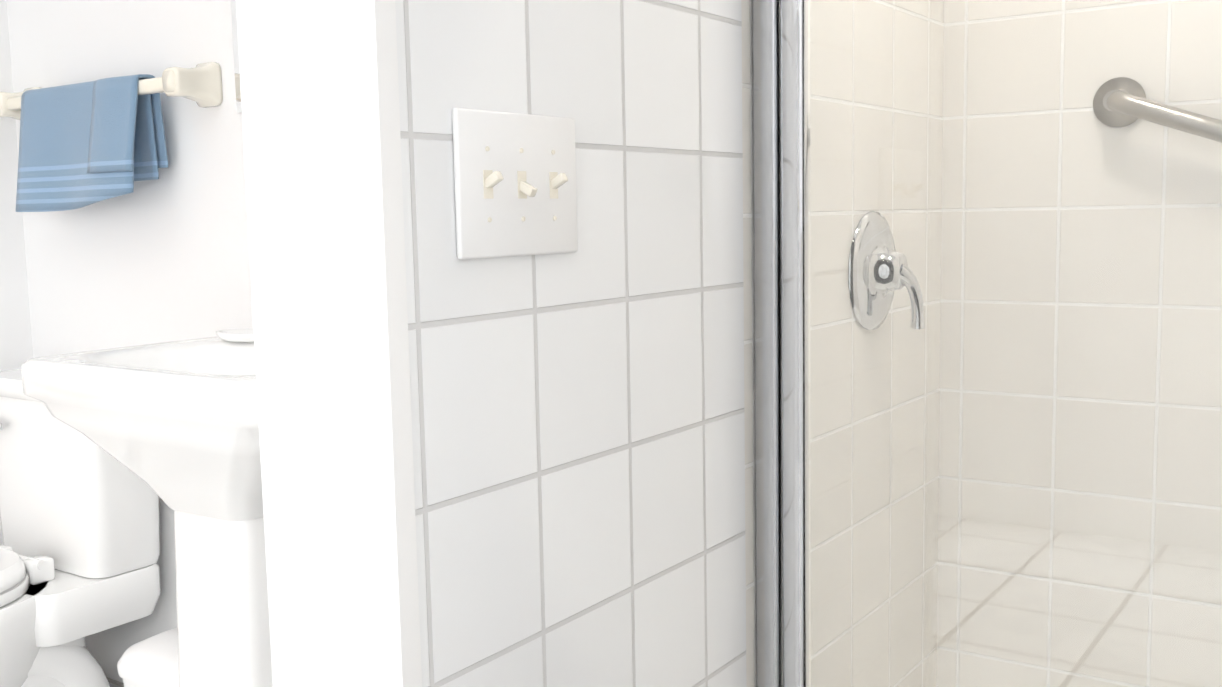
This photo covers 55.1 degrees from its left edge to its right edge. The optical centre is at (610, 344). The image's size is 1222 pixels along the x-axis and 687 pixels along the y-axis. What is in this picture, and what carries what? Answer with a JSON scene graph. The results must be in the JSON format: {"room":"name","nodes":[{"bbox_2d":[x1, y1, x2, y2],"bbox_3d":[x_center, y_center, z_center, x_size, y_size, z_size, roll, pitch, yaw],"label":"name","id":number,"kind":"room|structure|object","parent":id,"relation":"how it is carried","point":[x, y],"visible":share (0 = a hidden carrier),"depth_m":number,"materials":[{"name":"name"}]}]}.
{"room":"bathroom","nodes":[
{"label":"bathroom","id":0,"kind":"room"},
{"bbox_2d":[0,0,32,544],"bbox_3d":[-2.197,-0.255,1.472,0.150,2.450,3.180,3,8,34],"label":"wall","id":1,"kind":"structure","parent":0,"point":[16,350],"depth_m":2.60,"materials":[{"name":"white paint"}]},
{"bbox_2d":[6,0,253,682],"bbox_3d":[-0.556,-0.366,2.174,1.750,2.450,0.150,3,8,34],"label":"wall","id":2,"kind":"structure","parent":0,"point":[165,257],"depth_m":2.37,"materials":[{"name":"white paint"}]},
{"bbox_2d":[0,62,222,211],"bbox_3d":[-1.032,-0.403,2.335,0.668,0.269,0.121,3,8,34],"label":"towel rail","id":3,"kind":"object","parent":2,"relation":"attached to","point":[84,144],"visible":1,"depth_m":2.27,"materials":[{"name":"blue fabric"}]},
{"bbox_2d":[106,677,123,686],"bbox_3d":[-0.574,0.817,2.235,1.739,0.085,0.010,3,8,34],"label":"baseboard","id":4,"kind":"structure","parent":2,"relation":"attached to","point":[113,683],"depth_m":2.58,"materials":[{"name":"stone"}]},
{"bbox_2d":[231,0,241,112],"bbox_3d":[-0.469,-0.720,1.970,0.550,0.639,0.010,3,8,34],"label":"mirror","id":5,"kind":"object","parent":2,"relation":"attached to","point":[236,56],"depth_m":2.14,"materials":[{"name":"silver metal"}]},
{"bbox_2d":[236,0,374,686],"bbox_3d":[0.159,-0.309,1.532,0.157,2.450,1.440,3,8,34],"label":"wall","id":6,"kind":"structure","parent":0,"point":[293,67],"depth_m":0.98,"materials":[{"name":"white paint"}]},
{"bbox_2d":[345,0,421,686],"bbox_3d":[-0.186,-0.233,0.909,0.032,2.450,0.022,3,8,34],"label":"trim","id":7,"kind":"structure","parent":6,"relation":"attached to","point":[371,35],"depth_m":0.93,"materials":[{"name":"white paint"}]},
{"bbox_2d":[395,0,745,686],"bbox_3d":[-0.011,-0.305,1.139,0.008,2.365,0.568,3,8,34],"label":"wall tile","id":8,"kind":"structure","parent":6,"relation":"attached to","point":[578,430],"depth_m":1.14,"materials":[{"name":"white tile"}]},
{"bbox_2d":[452,108,577,259],"bbox_3d":[-0.075,-0.141,1.033,0.021,0.125,0.166,3,8,34],"label":"switch plate","id":9,"kind":"object","parent":8,"relation":"attached to","point":[515,182],"visible":1,"depth_m":1.03,"materials":[{"name":"white plastic"}]},
{"bbox_2d":[752,0,1221,686],"bbox_3d":[0.557,-0.150,1.164,0.912,2.001,0.110,3,8,34],"label":"shower door frame","id":10,"kind":"object","parent":6,"relation":"attached to","point":[782,294],"visible":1,"depth_m":1.36,"materials":[{"name":"silver metal"}]},
{"bbox_2d":[741,0,943,686],"bbox_3d":[0.350,-0.328,1.664,0.008,2.450,0.704,3,8,34],"label":"tiled wall","id":11,"kind":"structure","parent":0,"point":[748,282],"depth_m":1.73,"materials":[{"name":"beige tile"}]},
{"bbox_2d":[848,211,924,329],"bbox_3d":[0.412,-0.107,1.706,0.066,0.176,0.176,3,8,34],"label":"shower valve","id":12,"kind":"object","parent":11,"relation":"attached to","point":[882,259],"depth_m":1.69,"materials":[{"name":"silver metal"}]},
{"bbox_2d":[937,0,1221,686],"bbox_3d":[1.038,-0.346,1.707,1.075,2.450,0.150,3,8,34],"label":"wall","id":13,"kind":"structure","parent":0,"point":[1096,70],"depth_m":1.86,"materials":[{"name":"beige tile"}]},
{"bbox_2d":[1093,77,1221,141],"bbox_3d":[0.864,-0.317,1.703,0.321,0.166,0.060,3,8,34],"label":"grab rail","id":14,"kind":"object","parent":13,"relation":"attached to","point":[1120,92],"depth_m":1.73,"materials":[{"name":"silver metal"}]},
{"bbox_3d":[-0.789,1.058,1.040,3.400,0.120,3.900,3,8,34],"label":"floor","id":15,"kind":"structure","parent":0,"visible":0},
{"bbox_2d":[0,369,160,686],"bbox_3d":[-1.287,0.487,2.161,0.422,0.786,0.852,3,8,34],"label":"toilet","id":16,"kind":"object","parent":15,"relation":"on","point":[80,529],"visible":0.88,"depth_m":2.29,"materials":[{"name":"white ceramic"}]},
{"bbox_2d":[21,336,272,686],"bbox_3d":[-0.545,0.353,1.868,0.600,1.088,0.470,3,8,34],"label":"sink","id":17,"kind":"object","parent":15,"relation":"on","point":[174,425],"visible":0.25,"depth_m":1.73,"materials":[{"name":"white ceramic"}]},
{"bbox_2d":[216,329,253,341],"bbox_3d":[-0.624,-0.015,2.014,0.121,0.016,0.079,3,8,34],"label":"soap dish","id":18,"kind":"object","parent":17,"relation":"on","point":[239,335],"visible":0.65,"depth_m":1.99,"materials":[{"name":"white ceramic"}]},
{"bbox_2d":[117,628,178,686],"bbox_3d":[-0.739,0.701,2.101,0.246,0.364,0.290,3,8,34],"label":"trash can","id":19,"kind":"object","parent":15,"relation":"on","point":[151,661],"visible":0.33,"depth_m":2.03,"materials":[{"name":"white plastic"}]}
]}

